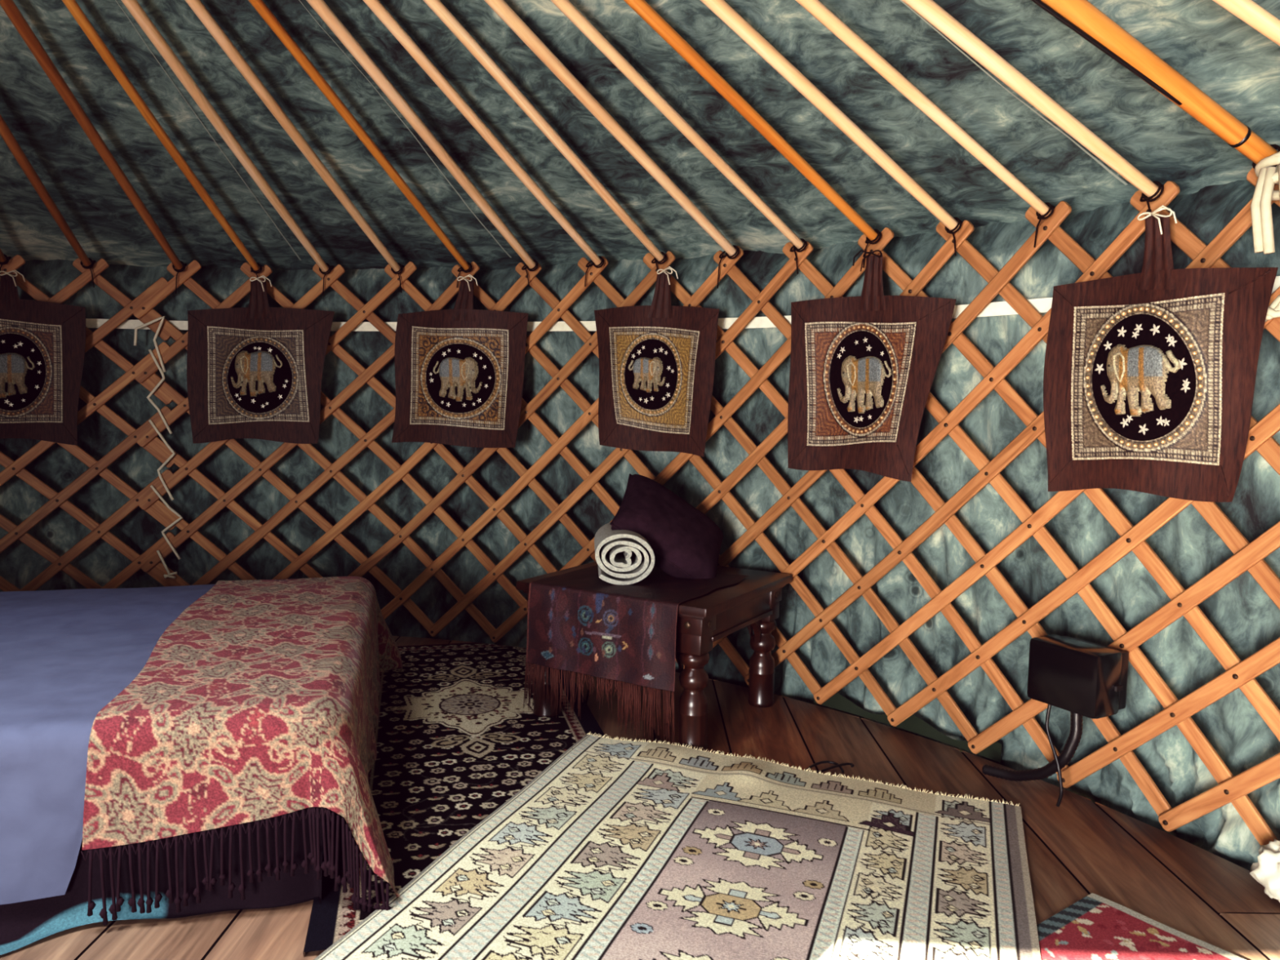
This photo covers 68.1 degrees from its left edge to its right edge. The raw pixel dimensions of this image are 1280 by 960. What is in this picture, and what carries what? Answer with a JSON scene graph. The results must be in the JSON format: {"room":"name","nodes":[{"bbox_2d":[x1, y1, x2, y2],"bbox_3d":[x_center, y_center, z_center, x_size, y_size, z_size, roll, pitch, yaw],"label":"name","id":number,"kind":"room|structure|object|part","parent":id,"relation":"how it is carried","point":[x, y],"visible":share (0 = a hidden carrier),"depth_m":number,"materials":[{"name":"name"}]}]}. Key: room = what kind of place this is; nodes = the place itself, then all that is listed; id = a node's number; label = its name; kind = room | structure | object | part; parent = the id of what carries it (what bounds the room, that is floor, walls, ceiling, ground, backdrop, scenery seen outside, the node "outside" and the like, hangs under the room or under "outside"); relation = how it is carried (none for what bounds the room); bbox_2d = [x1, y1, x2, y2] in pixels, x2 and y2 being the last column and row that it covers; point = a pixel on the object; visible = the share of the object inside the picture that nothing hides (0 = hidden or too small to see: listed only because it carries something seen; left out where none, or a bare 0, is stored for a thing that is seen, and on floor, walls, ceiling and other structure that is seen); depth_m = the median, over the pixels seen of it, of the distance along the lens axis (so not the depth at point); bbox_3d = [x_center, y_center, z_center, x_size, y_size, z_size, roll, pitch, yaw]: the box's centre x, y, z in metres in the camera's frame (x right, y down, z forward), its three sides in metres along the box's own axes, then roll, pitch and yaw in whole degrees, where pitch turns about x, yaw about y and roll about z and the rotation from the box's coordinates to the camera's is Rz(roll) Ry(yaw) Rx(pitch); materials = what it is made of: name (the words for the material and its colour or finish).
{"room":"traditional dwelling","nodes":[
{"label":"traditional dwelling","id":0,"kind":"room"},
{"bbox_2d":[0,254,175,591],"bbox_3d":[-2.452,-0.132,3.834,1.039,1.534,0.071,0,5,-16],"label":"wall","id":1,"kind":"structure","parent":0,"point":[15,532],"depth_m":3.90,"materials":[{"name":"brown wood"}]},
{"bbox_2d":[0,269,85,445],"bbox_3d":[-2.476,-0.478,3.723,0.534,0.686,0.047,0,5,-15],"label":"wall hanging","id":2,"kind":"object","parent":1,"relation":"hanging from","point":[42,344],"visible":1,"depth_m":3.75},
{"bbox_3d":[-2.491,-0.429,3.727,0.393,0.412,0.037,-1,5,-18],"label":"embroidered panel","id":3,"kind":"part","parent":2,"relation":"part of","materials":[{"name":"fabric"}]},
{"bbox_2d":[0,0,1279,271],"bbox_3d":[-1.570,-1.128,0.683,6.878,1.118,6.880,2,5,9],"label":"ceiling","id":4,"kind":"structure","parent":0,"point":[1237,66],"depth_m":2.82,"materials":[{"name":"fabric"}]},
{"bbox_2d":[0,180,1279,871],"bbox_3d":[-1.583,0.175,0.823,6.890,1.690,6.840,1,5,0],"label":"wall","id":5,"kind":"structure","parent":0,"point":[1243,614],"depth_m":3.31,"materials":[{"name":"brown wood"}]},
{"bbox_2d":[0,248,11,276],"bbox_3d":[-2.115,-1.241,2.559,0.046,1.160,2.483,-1,5,-19],"label":"pole","id":6,"kind":"object","parent":5,"relation":"on","point":[2,256],"visible":1,"depth_m":3.72,"materials":[{"name":"brown wood"}]},
{"bbox_2d":[0,114,95,287],"bbox_3d":[-1.938,-1.246,2.609,0.046,1.155,2.468,0,5,-13],"label":"pole","id":7,"kind":"object","parent":5,"relation":"on","point":[6,135],"visible":1,"depth_m":3.34,"materials":[{"name":"brown wood"}]},
{"bbox_3d":[-2.224,-0.836,3.820,0.045,0.117,0.064,0,5,-12],"label":"tie cord","id":8,"kind":"part","parent":7,"relation":"part of","materials":[{"name":"black fabric"}]},
{"bbox_2d":[0,0,186,293],"bbox_3d":[-1.729,-1.239,2.646,0.047,1.171,2.452,0,5,-7],"label":"pole","id":9,"kind":"object","parent":5,"relation":"on","point":[9,6],"visible":1,"depth_m":3.01,"materials":[{"name":"brown wood"}]},
{"bbox_3d":[-1.879,-0.829,3.872,0.051,0.133,0.064,1,5,0],"label":"tie cord","id":10,"kind":"part","parent":9,"relation":"part of","materials":[{"name":"black fabric"}]},
{"bbox_2d":[62,0,262,277],"bbox_3d":[-1.540,-1.244,2.658,0.059,1.152,2.438,1,5,-1],"label":"pole","id":11,"kind":"object","parent":5,"relation":"on","point":[73,6],"visible":0.98,"depth_m":3.02,"materials":[{"name":"orange wood"}]},
{"bbox_3d":[-1.574,-0.832,3.886,0.044,0.114,0.068,-1,5,-21],"label":"tie cord","id":12,"kind":"part","parent":11,"relation":"part of","materials":[{"name":"black fabric"}]},
{"bbox_2d":[120,0,333,296],"bbox_3d":[-1.375,-1.233,2.654,0.048,1.172,2.429,1,5,5],"label":"pole","id":13,"kind":"object","parent":5,"relation":"on","point":[133,6],"visible":1,"depth_m":3.01,"materials":[{"name":"brown wood"}]},
{"bbox_3d":[-1.281,-0.818,3.873,0.050,0.134,0.064,1,5,0],"label":"tie cord","id":14,"kind":"part","parent":13,"relation":"part of","materials":[{"name":"black fabric"}]},
{"bbox_2d":[185,0,404,293],"bbox_3d":[-1.186,-1.235,2.631,0.052,1.156,2.419,2,5,10],"label":"pole","id":15,"kind":"object","parent":5,"relation":"on","point":[198,8],"visible":1,"depth_m":3.00,"materials":[{"name":"brown wood"}]},
{"bbox_3d":[-0.978,-0.817,3.829,0.047,0.118,0.065,1,5,0],"label":"tie cord","id":16,"kind":"part","parent":15,"relation":"part of","materials":[{"name":"black fabric"}]},
{"bbox_2d":[248,0,472,288],"bbox_3d":[-1.011,-1.237,2.592,0.074,1.137,2.411,2,5,16],"label":"pole","id":17,"kind":"object","parent":5,"relation":"on","point":[260,6],"visible":1,"depth_m":2.96,"materials":[{"name":"orange wood"}]},
{"bbox_3d":[-0.695,-0.814,3.760,0.046,0.099,0.085,-3,6,-38],"label":"tie cord","id":18,"kind":"part","parent":17,"relation":"part of","materials":[{"name":"fabric"}]},
{"bbox_2d":[306,0,538,286],"bbox_3d":[-0.850,-1.231,2.539,0.084,1.140,2.407,3,5,21],"label":"pole","id":19,"kind":"object","parent":5,"relation":"on","point":[321,7],"visible":1,"depth_m":2.90,"materials":[{"name":"brown wood"}]},
{"bbox_3d":[-0.428,-0.802,3.668,0.042,0.102,0.093,-2,6,-31],"label":"tie cord","id":20,"kind":"part","parent":19,"relation":"part of","materials":[{"name":"black fabric"}]},
{"bbox_2d":[363,0,604,286],"bbox_3d":[-0.688,-1.216,2.471,0.091,1.148,2.403,3,6,27],"label":"pole","id":21,"kind":"object","parent":5,"relation":"on","point":[376,6],"visible":1,"depth_m":2.85,"materials":[{"name":"brown wood"}]},
{"bbox_3d":[-0.169,-0.783,3.556,0.044,0.110,0.099,-3,6,-38],"label":"tie cord","id":22,"kind":"part","parent":21,"relation":"part of","materials":[{"name":"black fabric"}]},
{"bbox_2d":[422,0,666,270],"bbox_3d":[-0.552,-1.212,2.399,0.077,1.139,2.401,4,6,32],"label":"pole","id":23,"kind":"object","parent":5,"relation":"on","point":[437,6],"visible":1,"depth_m":2.78,"materials":[{"name":"brown wood"}]},
{"bbox_3d":[0.068,-0.772,3.425,0.041,0.101,0.085,0,5,-15],"label":"tie cord","id":24,"kind":"part","parent":23,"relation":"part of","materials":[{"name":"black fabric"}]},
{"bbox_2d":[484,0,739,288],"bbox_3d":[-0.401,-1.182,2.301,0.094,1.180,2.402,5,6,38],"label":"pole","id":25,"kind":"object","parent":5,"relation":"on","point":[500,7],"visible":1,"depth_m":2.69,"materials":[{"name":"brown wood"}]},
{"bbox_3d":[0.307,-0.735,3.267,0.044,0.142,0.102,-2,6,-28],"label":"tie cord","id":26,"kind":"part","parent":25,"relation":"part of","materials":[{"name":"black fabric"}]},
{"bbox_2d":[550,0,807,274],"bbox_3d":[-0.277,-1.185,2.203,0.078,1.149,2.403,6,7,43],"label":"pole","id":27,"kind":"object","parent":5,"relation":"on","point":[565,6],"visible":1,"depth_m":2.59,"materials":[{"name":"brown wood"}]},
{"bbox_3d":[0.518,-0.730,3.095,0.041,0.111,0.087,0,5,-8],"label":"tie cord","id":28,"kind":"part","parent":27,"relation":"part of","materials":[{"name":"black fabric"}]},
{"bbox_2d":[85,275,1279,331],"bbox_3d":[-0.606,-0.552,3.151,5.068,0.053,1.236,3,5,22],"label":"trim","id":29,"kind":"structure","parent":5,"relation":"attached to","point":[1042,304],"depth_m":3.36,"materials":[{"name":"fabric"}]},
{"bbox_2d":[623,0,881,267],"bbox_3d":[-0.162,-1.174,2.095,2.407,1.150,0.070,-3,7,-41],"label":"pole","id":30,"kind":"object","parent":5,"relation":"on","point":[641,7],"visible":1,"depth_m":2.48,"materials":[{"name":"orange wood"}]},
{"bbox_3d":[0.714,-0.710,2.906,0.047,0.112,0.080,1,5,0],"label":"tie cord","id":31,"kind":"part","parent":30,"relation":"part of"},
{"bbox_2d":[700,0,962,255],"bbox_3d":[-0.052,-1.165,1.974,2.413,1.144,0.063,-3,6,-35],"label":"pole","id":32,"kind":"object","parent":5,"relation":"on","point":[722,9],"visible":1,"depth_m":2.35,"materials":[{"name":"brown wood"}]},
{"bbox_3d":[0.895,-0.693,2.700,0.047,0.106,0.071,4,6,27],"label":"tie cord","id":33,"kind":"part","parent":32,"relation":"part of","materials":[{"name":"black fabric"}]},
{"bbox_2d":[795,0,1054,247],"bbox_3d":[0.049,-1.148,1.841,2.419,1.148,0.062,-2,6,-30],"label":"pole","id":34,"kind":"object","parent":5,"relation":"on","point":[819,11],"visible":1,"depth_m":2.20,"materials":[{"name":"brown wood"}]},
{"bbox_3d":[1.057,-0.667,2.477,0.047,0.110,0.072,4,6,27],"label":"tie cord","id":35,"kind":"part","parent":34,"relation":"part of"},
{"bbox_2d":[902,0,1164,214],"bbox_3d":[0.141,-1.117,1.693,2.428,1.185,0.074,-1,6,-25],"label":"pole","id":36,"kind":"object","parent":5,"relation":"on","point":[929,10],"visible":0.98,"depth_m":2.03,"materials":[{"name":"brown wood"}]},
{"bbox_3d":[1.203,-0.626,2.234,0.043,0.147,0.082,3,5,19],"label":"tie cord","id":37,"kind":"part","parent":36,"relation":"part of","materials":[{"name":"black fabric"}]},
{"bbox_2d":[1040,0,1279,168],"bbox_3d":[0.211,-1.124,1.552,2.440,1.154,0.070,-1,5,-19],"label":"pole","id":38,"kind":"object","parent":5,"relation":"on","point":[1084,15],"visible":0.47,"depth_m":1.84,"materials":[{"name":"orange wood"}]},
{"bbox_2d":[1031,0,1182,105],"bbox_3d":[0.514,-0.999,1.668,1.196,0.525,0.009,-1,5,-19],"label":"cable","id":39,"kind":"object","parent":38,"relation":"attached to","point":[1039,2],"visible":1,"depth_m":1.80,"materials":[{"name":"black rubber"}]},
{"bbox_2d":[1250,151,1279,253],"bbox_3d":[1.316,-0.568,1.926,0.116,0.218,0.125,-1,5,-22],"label":"knot","id":40,"kind":"object","parent":38,"relation":"attached to","point":[1268,175],"visible":1,"depth_m":1.91,"materials":[{"name":"white fabric"}]},
{"bbox_3d":[1.321,-0.631,1.982,0.081,0.133,0.059,-3,6,-37],"label":"tie cord","id":41,"kind":"part","parent":38,"relation":"part of","materials":[{"name":"fabric"}]},
{"bbox_2d":[1212,0,1279,45],"bbox_3d":[0.277,-1.104,1.390,2.448,1.150,0.070,0,5,-14],"label":"pole","id":42,"kind":"object","parent":5,"relation":"on","point":[1250,12],"visible":1,"depth_m":1.60,"materials":[{"name":"brown wood"}]},
{"bbox_2d":[0,635,1279,959],"bbox_3d":[-1.604,0.959,0.868,6.410,0.060,6.410,1,5,0],"label":"floor","id":43,"kind":"structure","parent":0,"point":[1080,847],"depth_m":2.16,"materials":[{"name":"brown wood"}]},
{"bbox_2d":[0,584,356,955],"bbox_3d":[-1.700,0.600,2.291,1.997,0.388,1.684,0,5,-14],"label":"bed","id":44,"kind":"object","parent":43,"relation":"on","point":[65,655],"visible":0.35,"depth_m":1.87,"materials":[{"name":"blue fabric"}]},
{"bbox_2d":[80,576,402,925],"bbox_3d":[-0.938,0.583,2.524,0.609,0.394,1.570,0,5,-15],"label":"throw","id":45,"kind":"object","parent":44,"relation":"on","point":[260,700],"visible":1,"depth_m":1.87,"materials":[{"name":"fabric"}]},
{"bbox_3d":[-1.747,0.598,2.365,1.940,0.340,1.360,0,5,-14],"label":"mattress","id":46,"kind":"part","parent":44,"relation":"part of","materials":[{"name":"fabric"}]},
{"bbox_2d":[303,642,605,953],"bbox_3d":[-0.493,0.766,2.837,0.756,0.010,2.121,0,5,-14],"label":"floral rug","id":47,"kind":"object","parent":43,"relation":"on","point":[455,738],"visible":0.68,"depth_m":2.71,"materials":[{"name":"black carpet"}]},
{"bbox_2d":[515,561,792,751],"bbox_3d":[0.057,0.537,3.104,0.675,0.440,0.636,4,6,31],"label":"table","id":48,"kind":"object","parent":43,"relation":"on","point":[753,602],"visible":0.56,"depth_m":2.88,"materials":[{"name":"brown wood"}]},
{"bbox_3d":[-0.297,0.555,3.033,0.092,0.404,0.092,4,6,31],"label":"leg","id":49,"kind":"part","parent":48,"relation":"part of","materials":[{"name":"brown wood"}]},
{"bbox_2d":[523,564,748,745],"bbox_3d":[0.002,0.519,3.030,0.543,0.407,0.523,4,6,31],"label":"table runner","id":50,"kind":"object","parent":48,"relation":"on","point":[579,621],"visible":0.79,"depth_m":2.82,"materials":[{"name":"brown fabric"}]},
{"bbox_2d":[594,522,654,585],"bbox_3d":[-0.055,0.232,3.068,0.184,0.161,0.308,1,5,-3],"label":"rolled towel","id":51,"kind":"object","parent":50,"relation":"on","point":[620,561],"visible":0.97,"depth_m":2.92,"materials":[{"name":"white fabric"}]},
{"bbox_2d":[609,473,723,578],"bbox_3d":[0.099,0.173,3.165,0.389,0.364,0.344,1,5,0],"label":"cushion","id":52,"kind":"object","parent":50,"relation":"on","point":[684,541],"visible":0.85,"depth_m":3.06,"materials":[{"name":"fabric"}]},
{"bbox_3d":[0.157,0.587,2.760,0.092,0.404,0.092,4,6,31],"label":"leg","id":53,"kind":"part","parent":48,"relation":"part of","materials":[{"name":"brown wood"}]},
{"bbox_3d":[0.411,0.554,3.179,0.092,0.404,0.092,4,6,31],"label":"leg","id":54,"kind":"part","parent":48,"relation":"part of","materials":[{"name":"brown wood"}]},
{"bbox_2d":[313,731,1040,959],"bbox_3d":[0.119,0.857,1.788,1.240,0.035,1.823,3,5,20],"label":"rug","id":55,"kind":"object","parent":43,"relation":"on","point":[618,849],"visible":1,"depth_m":2.02,"materials":[{"name":"fabric"}]},
{"bbox_2d":[805,760,853,773],"bbox_3d":[0.513,0.798,2.621,0.185,0.014,0.066,-1,6,-25],"label":"cord","id":56,"kind":"object","parent":43,"relation":"on","point":[836,765],"visible":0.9,"depth_m":2.63,"materials":[{"name":"black rubber"}]},
{"bbox_2d":[813,693,1001,762],"bbox_3d":[0.817,0.752,2.955,0.024,0.054,0.672,-3,7,-41],"label":"groundsheet","id":57,"kind":"object","parent":43,"relation":"on","point":[914,724],"visible":0.79,"depth_m":2.93,"materials":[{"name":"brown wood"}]},
{"bbox_2d":[1036,893,1245,959],"bbox_3d":[0.972,0.907,1.536,0.496,0.007,0.748,-3,6,-37],"label":"rug","id":58,"kind":"object","parent":43,"relation":"on","point":[1095,926],"visible":1,"depth_m":1.82,"materials":[{"name":"fabric"}]},
{"bbox_2d":[1249,838,1279,902],"bbox_3d":[1.336,0.809,1.950,0.133,0.137,0.129,4,6,29],"label":"crumpled cloth","id":59,"kind":"object","parent":43,"relation":"on","point":[1266,871],"visible":1,"depth_m":1.95,"materials":[{"name":"white fabric"}]},
{"bbox_2d":[132,167,1279,844],"bbox_3d":[-0.101,-0.038,3.159,4.217,1.542,0.813,4,6,32],"label":"lattice","id":60,"kind":"structure","parent":0,"point":[1247,556],"depth_m":3.00,"materials":[{"name":"brown wood"}]},
{"bbox_2d":[133,315,182,578],"bbox_3d":[-1.995,-0.129,3.927,0.172,1.092,0.012,0,5,-7],"label":"cord","id":61,"kind":"object","parent":60,"relation":"attached to","point":[169,575],"visible":1,"depth_m":3.92,"materials":[{"name":"white fabric"}]},
{"bbox_2d":[186,275,333,444],"bbox_3d":[-1.543,-0.485,3.848,0.607,0.683,0.064,1,5,0],"label":"wall hanging","id":62,"kind":"object","parent":60,"relation":"hanging from","point":[255,371],"visible":1,"depth_m":3.86},
{"bbox_3d":[-1.560,-0.423,3.861,0.410,0.399,0.034,1,5,1],"label":"embroidered panel","id":63,"kind":"part","parent":62,"relation":"part of","materials":[{"name":"fabric"}]},
{"bbox_2d":[391,274,528,448],"bbox_3d":[-0.725,-0.465,3.725,0.597,0.670,0.063,2,5,16],"label":"wall hanging","id":64,"kind":"object","parent":60,"relation":"hanging from","point":[460,371],"visible":1,"depth_m":3.73},
{"bbox_3d":[-0.723,-0.405,3.740,0.427,0.404,0.033,2,5,15],"label":"embroidered panel","id":65,"kind":"part","parent":64,"relation":"part of","materials":[{"name":"multicoloured fabric"}]},
{"bbox_2d":[594,266,719,457],"bbox_3d":[0.040,-0.424,3.397,0.532,0.663,0.052,4,6,32],"label":"wall hanging","id":66,"kind":"object","parent":60,"relation":"hanging from","point":[657,360],"visible":1,"depth_m":3.39},
{"bbox_3d":[0.044,-0.361,3.401,0.387,0.383,0.033,4,6,31],"label":"embroidered panel","id":67,"kind":"part","parent":66,"relation":"part of","materials":[{"name":"multicoloured fabric"}]},
{"bbox_2d":[787,249,955,481],"bbox_3d":[0.682,-0.349,2.876,0.046,0.686,0.568,-4,7,-42],"label":"wall hanging","id":68,"kind":"object","parent":60,"relation":"hanging from","point":[863,368],"visible":1,"depth_m":2.88},
{"bbox_3d":[0.667,-0.292,2.900,0.037,0.391,0.389,-4,7,-43],"label":"embroidered panel","id":69,"kind":"part","parent":68,"relation":"part of","materials":[{"name":"multicoloured fabric"}]},
{"bbox_2d":[982,634,1128,806],"bbox_3d":[1.059,0.609,2.441,0.134,0.419,0.347,-2,6,-30],"label":"junction box","id":70,"kind":"object","parent":60,"relation":"attached to","point":[1081,677],"visible":1,"depth_m":2.33,"materials":[{"name":"black plastic"}]},
{"bbox_3d":[1.138,0.485,2.384,0.062,0.144,0.199,-1,6,-23],"label":"plate","id":71,"kind":"part","parent":70,"relation":"part of","materials":[{"name":"black plastic"}]},
{"bbox_2d":[1043,204,1278,502],"bbox_3d":[1.165,-0.283,2.185,0.060,0.674,0.560,-2,6,-27],"label":"wall hanging","id":72,"kind":"object","parent":60,"relation":"hanging from","point":[1149,375],"visible":1,"depth_m":2.16},
{"bbox_2d":[1094,364,1103,373],"bbox_3d":[1.112,-0.269,2.291,0.002,0.026,0.027,-2,6,-29],"label":"star","id":73,"kind":"object","parent":72,"relation":"on","point":[1099,368],"depth_m":2.29,"materials":[{"name":"white fabric"}]},
{"bbox_2d":[1103,341,1111,350],"bbox_3d":[1.122,-0.323,2.271,0.002,0.023,0.024,-2,6,-29],"label":"star","id":74,"kind":"object","parent":72,"relation":"on","point":[1107,344],"depth_m":2.27,"materials":[{"name":"white fabric"}]},
{"bbox_2d":[1117,326,1126,337],"bbox_3d":[1.137,-0.350,2.233,0.002,0.027,0.027,-2,6,-28],"label":"star","id":75,"kind":"object","parent":72,"relation":"on","point":[1122,331],"depth_m":2.23,"materials":[{"name":"white fabric"}]},
{"bbox_2d":[1120,418,1128,427],"bbox_3d":[1.139,-0.135,2.229,0.002,0.024,0.023,-2,6,-28],"label":"star","id":76,"kind":"object","parent":72,"relation":"on","point":[1123,422],"depth_m":2.23,"materials":[{"name":"white fabric"}]},
{"bbox_2d":[1125,415,1133,422],"bbox_3d":[1.145,-0.143,2.215,0.002,0.019,0.020,-2,6,-28],"label":"star","id":77,"kind":"object","parent":72,"relation":"on","point":[1129,419],"depth_m":2.22,"materials":[{"name":"white fabric"}]},
{"bbox_2d":[1132,330,1138,338],"bbox_3d":[1.148,-0.337,2.194,0.002,0.020,0.020,-2,6,-28],"label":"star","id":78,"kind":"object","parent":72,"relation":"on","point":[1135,333],"depth_m":2.19,"materials":[{"name":"white fabric"}]},
{"bbox_2d":[1133,323,1142,333],"bbox_3d":[1.151,-0.350,2.188,0.002,0.023,0.024,-2,6,-28],"label":"star","id":79,"kind":"object","parent":72,"relation":"on","point":[1138,327],"depth_m":2.19,"materials":[{"name":"white fabric"}]},
{"bbox_2d":[1138,424,1148,435],"bbox_3d":[1.163,-0.117,2.185,0.002,0.027,0.026,-2,6,-27],"label":"star","id":80,"kind":"object","parent":72,"relation":"on","point":[1143,428],"depth_m":2.19,"materials":[{"name":"white fabric"}]},
{"bbox_3d":[1.161,-0.226,2.208,0.033,0.382,0.386,-2,6,-28],"label":"embroidered panel","id":81,"kind":"part","parent":72,"relation":"part of","materials":[{"name":"multicoloured fabric"}]},
{"bbox_2d":[1149,324,1159,334],"bbox_3d":[1.167,-0.341,2.147,0.002,0.027,0.026,-2,6,-27],"label":"star","id":82,"kind":"object","parent":72,"relation":"on","point":[1154,329],"depth_m":2.15,"materials":[{"name":"white fabric"}]},
{"bbox_2d":[1155,415,1164,425],"bbox_3d":[1.182,-0.135,2.150,0.002,0.023,0.024,-2,6,-26],"label":"star","id":83,"kind":"object","parent":72,"relation":"on","point":[1160,420],"depth_m":2.15,"materials":[{"name":"white fabric"}]},
{"bbox_2d":[1163,417,1169,426],"bbox_3d":[1.189,-0.131,2.141,0.002,0.020,0.020,-2,6,-26],"label":"star","id":84,"kind":"object","parent":72,"relation":"on","point":[1166,420],"depth_m":2.14,"materials":[{"name":"white fabric"}]},
{"bbox_2d":[1164,334,1173,342],"bbox_3d":[1.182,-0.317,2.117,0.002,0.020,0.020,-2,6,-26],"label":"star","id":85,"kind":"object","parent":72,"relation":"on","point":[1168,338],"depth_m":2.12,"materials":[{"name":"white fabric"}]},
{"bbox_2d":[1168,336,1177,346],"bbox_3d":[1.187,-0.308,2.110,0.002,0.024,0.023,-2,6,-26],"label":"star","id":86,"kind":"object","parent":72,"relation":"on","point":[1172,340],"depth_m":2.11,"materials":[{"name":"white fabric"}]},
{"bbox_2d":[1178,357,1186,368],"bbox_3d":[1.200,-0.258,2.097,0.002,0.027,0.027,-1,6,-26],"label":"star","id":87,"kind":"object","parent":72,"relation":"on","point":[1182,361],"depth_m":2.10,"materials":[{"name":"white fabric"}]},
{"bbox_2d":[1181,383,1191,392],"bbox_3d":[1.208,-0.204,2.097,0.002,0.023,0.024,-1,6,-25],"label":"star","id":88,"kind":"object","parent":72,"relation":"on","point":[1185,388],"depth_m":2.10,"materials":[{"name":"white fabric"}]},
{"bbox_2d":[1182,377,1190,386],"bbox_3d":[1.208,-0.215,2.094,0.002,0.020,0.019,-1,6,-25],"label":"star","id":89,"kind":"object","parent":72,"relation":"on","point":[1185,381],"depth_m":2.09,"materials":[{"name":"white fabric"}]},
{"bbox_2d":[1265,294,1279,321],"bbox_3d":[1.338,-0.378,1.951,0.040,0.116,0.134,-1,5,-23],"label":"knot","id":90,"kind":"object","parent":60,"relation":"attached to","point":[1273,309],"visible":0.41,"depth_m":1.98,"materials":[{"name":"white fabric"}]}
]}

